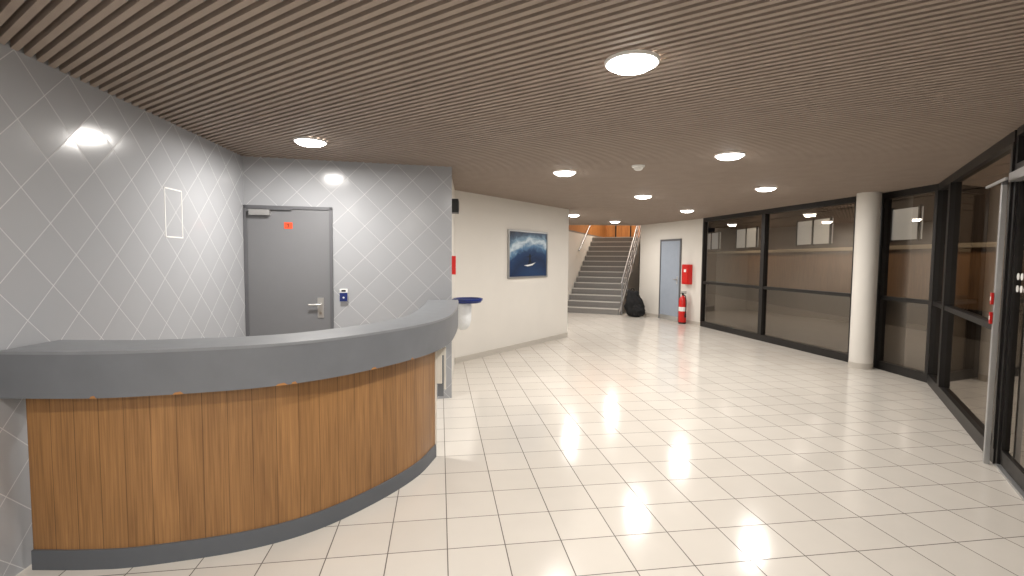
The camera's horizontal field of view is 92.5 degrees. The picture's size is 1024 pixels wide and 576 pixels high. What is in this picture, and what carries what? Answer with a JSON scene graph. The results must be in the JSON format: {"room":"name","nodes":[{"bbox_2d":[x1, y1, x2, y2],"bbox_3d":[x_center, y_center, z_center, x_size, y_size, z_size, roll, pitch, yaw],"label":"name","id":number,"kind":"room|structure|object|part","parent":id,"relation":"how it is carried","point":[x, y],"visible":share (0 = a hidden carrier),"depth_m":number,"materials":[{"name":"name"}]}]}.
{"room":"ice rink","nodes":[
{"label":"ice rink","id":0,"kind":"room"},
{"bbox_2d":[0,40,245,575],"bbox_3d":[-2.352,0.140,1.045,0.120,2.700,8.123,0,3,-6],"label":"wall","id":1,"kind":"structure","parent":0,"point":[86,253],"depth_m":2.93,"materials":[{"name":"tile"}]},
{"bbox_2d":[164,187,182,237],"bbox_3d":[-2.568,-0.567,3.722,0.002,0.370,0.230,0,3,-6],"label":"frame","id":2,"kind":"object","parent":1,"relation":"attached to","point":[164,187],"visible":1,"depth_m":3.69,"materials":[{"name":"white plastic"}]},
{"bbox_2d":[243,156,451,398],"bbox_3d":[-1.705,-0.107,5.291,2.086,2.700,0.180,0,3,-13],"label":"wall","id":3,"kind":"structure","parent":0,"point":[392,223],"depth_m":5.24,"materials":[{"name":"tile"}]},
{"bbox_2d":[243,205,333,335],"bbox_3d":[-2.285,0.209,5.043,0.840,2.090,0.071,0,3,-13],"label":"door","id":4,"kind":"structure","parent":3,"relation":"in","point":[289,272],"depth_m":5.03,"materials":[{"name":"grey paint"}]},
{"bbox_2d":[284,222,292,228],"bbox_3d":[-2.287,-0.638,5.008,0.080,0.065,0.003,0,3,-13],"label":"door sign","id":5,"kind":"object","parent":4,"relation":"attached to","point":[287,225],"visible":1,"depth_m":5.01,"materials":[{"name":"red plastic"}]},
{"bbox_3d":[-2.037,0.208,5.093,0.145,0.210,0.054,0,3,-13],"label":"handle","id":6,"kind":"part","parent":4,"relation":"part of","materials":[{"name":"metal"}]},
{"bbox_2d":[340,289,347,300],"bbox_3d":[-1.776,0.075,5.172,0.080,0.130,0.038,0,3,-13],"label":"card reader","id":7,"kind":"object","parent":3,"relation":"attached to","point":[343,292],"visible":1,"depth_m":5.16,"materials":[{"name":"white plastic"}]},
{"bbox_2d":[452,181,454,376],"bbox_3d":[-0.841,-0.168,6.434,0.120,2.700,1.631,0,3,-5],"label":"wall","id":8,"kind":"structure","parent":0,"point":[453,189],"depth_m":6.75,"materials":[{"name":"white paint"}]},
{"bbox_2d":[452,256,455,274],"bbox_3d":[-0.702,-0.274,5.881,0.063,0.220,0.120,0,3,-5],"label":"fire alarm box","id":9,"kind":"object","parent":8,"relation":"attached to","point":[453,257],"visible":0.79,"depth_m":5.82,"materials":[{"name":"red paint"}]},
{"bbox_2d":[452,199,458,213],"bbox_3d":[-0.688,-0.988,5.930,0.094,0.160,0.200,0,3,-5],"label":"wall speaker","id":10,"kind":"object","parent":8,"relation":"attached to","point":[455,202],"visible":0.82,"depth_m":5.83,"materials":[{"name":"black plastic"}]},
{"bbox_2d":[452,297,482,329],"bbox_3d":[-0.573,0.336,6.331,0.390,0.412,0.380,0,3,0],"label":"fountain","id":11,"kind":"object","parent":8,"relation":"attached to","point":[464,307],"visible":0.81,"depth_m":6.23,"materials":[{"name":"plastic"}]},
{"bbox_2d":[0,0,1023,224],"bbox_3d":[1.388,-1.427,5.671,8.196,0.200,17.547,0,3,0],"label":"ceiling","id":12,"kind":"structure","parent":0,"point":[824,100],"depth_m":2.81,"materials":[{"name":"brown wood"}]},
{"bbox_2d":[293,137,326,146],"bbox_3d":[-1.730,-1.240,4.205,0.274,0.047,0.274,0,3,0],"label":"ceiling light","id":13,"kind":"object","parent":12,"relation":"attached to","point":[303,141],"visible":1,"depth_m":4.13,"materials":[{"name":"white plastic"}]},
{"bbox_2d":[553,170,576,175],"bbox_3d":[0.601,-1.304,5.592,0.274,0.047,0.274,0,3,0],"label":"ceiling light","id":14,"kind":"object","parent":12,"relation":"attached to","point":[556,172],"visible":1,"depth_m":5.51,"materials":[{"name":"white plastic"}]},
{"bbox_2d":[604,50,659,74],"bbox_3d":[0.604,-1.119,2.468,0.274,0.047,0.274,0,3,0],"label":"ceiling light","id":15,"kind":"object","parent":12,"relation":"attached to","point":[629,62],"visible":1,"depth_m":2.40,"materials":[{"name":"white plastic"}]},
{"bbox_2d":[632,164,644,170],"bbox_3d":[1.340,-1.274,5.203,0.140,0.049,0.140,0,3,0],"label":"smoke detector","id":16,"kind":"object","parent":12,"relation":"attached to","point":[639,167],"visible":1,"depth_m":5.16,"materials":[{"name":"white plastic"}]},
{"bbox_2d":[634,195,651,198],"bbox_3d":[2.041,-1.413,7.629,0.274,0.047,0.274,0,3,0],"label":"ceiling light","id":17,"kind":"object","parent":12,"relation":"attached to","point":[636,196],"visible":1,"depth_m":7.55,"materials":[{"name":"white plastic"}]},
{"bbox_2d":[680,210,693,212],"bbox_3d":[3.492,-1.528,9.775,0.274,0.047,0.274,0,3,0],"label":"ceiling light","id":18,"kind":"object","parent":12,"relation":"attached to","point":[684,211],"visible":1,"depth_m":9.70,"materials":[{"name":"white plastic"}]},
{"bbox_2d":[714,151,745,159],"bbox_3d":[2.050,-1.234,4.614,0.274,0.047,0.274,0,3,0],"label":"ceiling light","id":19,"kind":"object","parent":12,"relation":"attached to","point":[731,155],"visible":1,"depth_m":4.54,"materials":[{"name":"white plastic"}]},
{"bbox_2d":[755,186,776,191],"bbox_3d":[3.471,-1.346,6.700,0.274,0.047,0.274,0,3,0],"label":"ceiling light","id":20,"kind":"object","parent":12,"relation":"attached to","point":[766,188],"visible":1,"depth_m":6.62,"materials":[{"name":"white plastic"}]},
{"bbox_2d":[455,190,568,357],"bbox_3d":[0.064,-0.287,8.569,0.120,2.700,3.408,3,4,37],"label":"wall","id":21,"kind":"structure","parent":0,"point":[518,310],"depth_m":8.17,"materials":[{"name":"paint"}]},
{"bbox_2d":[455,333,567,363],"bbox_3d":[0.138,1.019,8.646,0.013,0.085,3.308,3,4,37],"label":"baseboard","id":22,"kind":"structure","parent":21,"relation":"attached to","point":[546,339],"depth_m":8.34,"materials":[{"name":"tile"}]},
{"bbox_2d":[507,229,547,278],"bbox_3d":[0.298,-0.598,8.733,0.028,0.835,1.220,3,4,37],"label":"framed picture","id":23,"kind":"object","parent":21,"relation":"attached to","point":[527,251],"visible":1,"depth_m":8.69,"materials":[{"name":"metal"}]},
{"bbox_2d":[16,312,1023,575],"bbox_3d":[2.147,1.120,8.787,7.676,0.100,25.359,1,4,16],"label":"floor","id":24,"kind":"structure","parent":0,"point":[623,444],"depth_m":3.54,"materials":[{"name":"tile"}]},
{"bbox_2d":[0,300,458,569],"bbox_3d":[-1.156,0.785,3.665,1.224,1.120,3.572,2,4,29],"label":"reception desk","id":25,"kind":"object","parent":24,"relation":"on","point":[141,452],"depth_m":2.55,"materials":[{"name":"brown wood"}]},
{"bbox_2d":[0,300,458,354],"bbox_3d":[-1.151,0.234,3.632,1.224,0.015,3.572,2,4,29],"label":"countertop","id":26,"kind":"structure","parent":25,"relation":"on","point":[434,311],"depth_m":2.60,"materials":[{"name":"grey laminate"}]},
{"bbox_3d":[-1.358,0.873,2.966,2.287,0.825,0.546,-2,4,-39],"label":"panel","id":27,"kind":"part","parent":25,"relation":"part of","materials":[{"name":"brown wood"}]},
{"bbox_3d":[-1.356,1.335,2.986,2.302,0.100,0.550,-2,4,-39],"label":"kick plate","id":28,"kind":"part","parent":25,"relation":"part of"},
{"bbox_3d":[-0.631,0.843,3.867,0.072,0.790,0.020,0,3,0],"label":"trim","id":29,"kind":"part","parent":25,"relation":"part of","materials":[{"name":"metal"}]},
{"bbox_2d":[437,346,445,395],"bbox_3d":[-0.568,0.653,3.951,0.075,0.420,0.150,0,3,0],"label":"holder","id":30,"kind":"object","parent":25,"relation":"hanging from","point":[441,354],"visible":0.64,"depth_m":3.91,"materials":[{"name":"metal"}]},
{"bbox_2d":[567,237,639,314],"bbox_3d":[3.487,-0.606,17.098,1.650,2.384,6.270,2,4,22],"label":"staircase","id":31,"kind":"structure","parent":24,"relation":"on","point":[597,287],"depth_m":15.75,"materials":[{"name":"concrete"}]},
{"bbox_2d":[621,226,640,313],"bbox_3d":[3.824,-0.993,15.610,0.048,3.278,3.979,2,4,22],"label":"stair railing","id":32,"kind":"object","parent":31,"relation":"attached to","point":[636,233],"visible":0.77,"depth_m":15.14,"materials":[{"name":"grey metal"}]},
{"bbox_2d":[624,288,644,316],"bbox_3d":[3.395,0.400,13.572,0.581,0.792,0.459,0,3,0],"label":"bag","id":33,"kind":"object","parent":24,"relation":"on","point":[634,306],"visible":1,"depth_m":13.45,"materials":[{"name":"black fabric"}]},
{"bbox_2d":[678,293,686,323],"bbox_3d":[4.237,0.487,12.175,0.188,0.796,0.206,2,4,20],"label":"fire extinguisher","id":34,"kind":"object","parent":24,"relation":"on","point":[682,308],"visible":1,"depth_m":12.11,"materials":[{"name":"red paint"}]},
{"bbox_2d":[759,196,856,361],"bbox_3d":[5.127,-0.242,8.588,0.095,2.690,2.109,0,3,-10],"label":"window","id":35,"kind":"structure","parent":24,"relation":"on","point":[838,355],"depth_m":8.79,"materials":[{"name":"metal"}]},
{"bbox_2d":[848,192,881,369],"bbox_3d":[5.201,-0.116,7.223,0.308,2.600,0.308,0,3,0],"label":"column","id":36,"kind":"structure","parent":24,"relation":"on","point":[868,204],"depth_m":7.12,"materials":[{"name":"white paint"}]},
{"bbox_2d":[873,193,891,366],"bbox_3d":[5.411,-0.158,7.376,0.220,2.670,0.350,0,3,0],"label":"trim","id":37,"kind":"structure","parent":24,"relation":"on","point":[882,193],"depth_m":7.22,"materials":[{"name":"metal"}]},
{"bbox_2d":[874,184,938,382],"bbox_3d":[5.449,-0.131,6.752,0.095,2.690,0.900,0,3,-2],"label":"window","id":38,"kind":"structure","parent":24,"relation":"on","point":[916,374],"depth_m":7.09,"materials":[{"name":"metal"}]},
{"bbox_2d":[927,175,950,395],"bbox_3d":[5.259,-0.087,5.981,0.095,2.690,0.750,3,4,33],"label":"window frame","id":39,"kind":"structure","parent":24,"relation":"on","point":[943,187],"depth_m":6.20,"materials":[{"name":"metal"}]},
{"bbox_3d":[5.260,-0.052,5.981,0.384,2.420,0.597,0,3,0],"label":"glass","id":40,"kind":"part","parent":39,"relation":"part of","materials":[{"name":"clear glass"}]},
{"bbox_2d":[938,130,1016,463],"bbox_3d":[4.433,-0.017,4.700,0.095,2.690,2.300,3,4,33],"label":"glass door","id":41,"kind":"structure","parent":24,"relation":"on","point":[962,321],"depth_m":4.84,"materials":[{"name":"metal"}]},
{"bbox_3d":[4.435,0.018,4.701,1.222,2.420,1.901,0,3,0],"label":"glass","id":42,"kind":"part","parent":41,"relation":"part of","materials":[{"name":"clear glass"}]},
{"bbox_2d":[983,180,1008,463],"bbox_3d":[3.720,0.276,3.785,0.055,2.200,0.035,3,4,33],"label":"post","id":43,"kind":"object","parent":24,"relation":"on","point":[1004,185],"depth_m":3.77,"materials":[{"name":"metal"}]},
{"bbox_3d":[3.704,0.231,3.793,0.017,0.090,0.031,3,4,33],"label":"push button","id":44,"kind":"part","parent":43,"relation":"part of","materials":[{"name":"red plastic"}]},
{"bbox_2d":[990,293,993,303],"bbox_3d":[3.705,0.081,3.784,0.017,0.090,0.031,3,4,33],"label":"box","id":45,"kind":"object","parent":43,"relation":"attached to","point":[991,294],"visible":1,"depth_m":3.77,"materials":[{"name":"red paint"}]},
{"bbox_2d":[986,124,1023,500],"bbox_3d":[3.324,0.085,2.998,0.207,2.670,2.335,2,4,31],"label":"door","id":46,"kind":"structure","parent":24,"relation":"on","point":[1006,463],"depth_m":3.69,"materials":[{"name":"metal"}]},
{"bbox_2d":[568,225,605,299],"bbox_3d":[2.676,-2.040,17.381,0.130,5.200,6.300,2,4,22],"label":"wall","id":47,"kind":"structure","parent":0,"point":[577,233],"depth_m":15.95,"materials":[{"name":"white paint"}]},
{"bbox_2d":[578,225,590,250],"bbox_3d":[2.731,-2.023,17.246,0.090,1.500,3.111,2,4,22],"label":"handrail","id":48,"kind":"object","parent":47,"relation":"attached to","point":[589,225],"visible":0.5,"depth_m":16.47,"materials":[{"name":"grey metal"}]},
{"bbox_2d":[606,225,639,236],"bbox_3d":[5.053,-3.316,19.793,2.600,2.900,0.130,2,4,22],"label":"wall","id":49,"kind":"structure","parent":0,"point":[611,230],"depth_m":20.05,"materials":[{"name":"orange wood"}]},
{"bbox_2d":[639,218,707,321],"bbox_3d":[4.186,-0.514,12.960,0.120,2.700,2.641,-1,4,-19],"label":"wall","id":50,"kind":"structure","parent":0,"point":[690,232],"depth_m":12.68,"materials":[{"name":"white paint"}]},
{"bbox_2d":[644,312,657,317],"bbox_3d":[3.840,0.743,13.814,0.013,0.085,0.950,-1,4,-19],"label":"baseboard","id":51,"kind":"structure","parent":50,"relation":"attached to","point":[646,313],"depth_m":13.65,"materials":[{"name":"tile"}]},
{"bbox_2d":[658,239,681,320],"bbox_3d":[4.127,-0.218,12.863,0.059,2.120,0.860,-1,4,-19],"label":"door","id":52,"kind":"structure","parent":50,"relation":"in","point":[670,249],"depth_m":12.85,"materials":[{"name":"grey paint"}]},
{"bbox_2d":[682,264,692,283],"bbox_3d":[4.331,-0.339,12.142,0.132,0.490,0.260,-1,4,-19],"label":"upper cabinet","id":53,"kind":"object","parent":50,"relation":"attached to","point":[686,268],"visible":1,"depth_m":12.05,"materials":[{"name":"red metal"}]},
{"bbox_3d":[4.274,-0.338,12.123,0.013,0.430,0.220,-1,4,-19],"label":"cabinet door","id":54,"kind":"part","parent":53,"relation":"part of","materials":[{"name":"red paint"}]},
{"bbox_2d":[686,320,699,325],"bbox_3d":[4.414,0.847,12.127,0.013,0.085,0.761,-1,4,-19],"label":"baseboard","id":55,"kind":"structure","parent":50,"relation":"attached to","point":[687,321],"depth_m":12.01,"materials":[{"name":"tile"}]},
{"bbox_2d":[700,210,763,339],"bbox_3d":[4.753,-0.368,10.659,0.095,2.690,2.109,0,3,-10],"label":"window","id":56,"kind":"structure","parent":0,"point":[703,323],"depth_m":10.87,"materials":[{"name":"metal"}]},
{"label":"outside","id":57,"kind":"structure","parent":0,"visible":0},
{"bbox_2d":[705,293,1023,467],"bbox_3d":[16.993,0.996,14.075,46.000,0.001,52.000,0,3,0],"label":"window panes","id":58,"kind":"structure","parent":57,"point":[903,346],"depth_m":11.60,"materials":[{"name":"clear glass"}]},
{"bbox_2d":[706,153,1023,347],"bbox_3d":[10.141,-1.924,14.908,0.350,5.620,34.000,0,3,0],"label":"wall","id":59,"kind":"structure","parent":58,"relation":"on","point":[809,249],"depth_m":15.55,"materials":[{"name":"glass"},{"name":"dark metal"}]}
]}

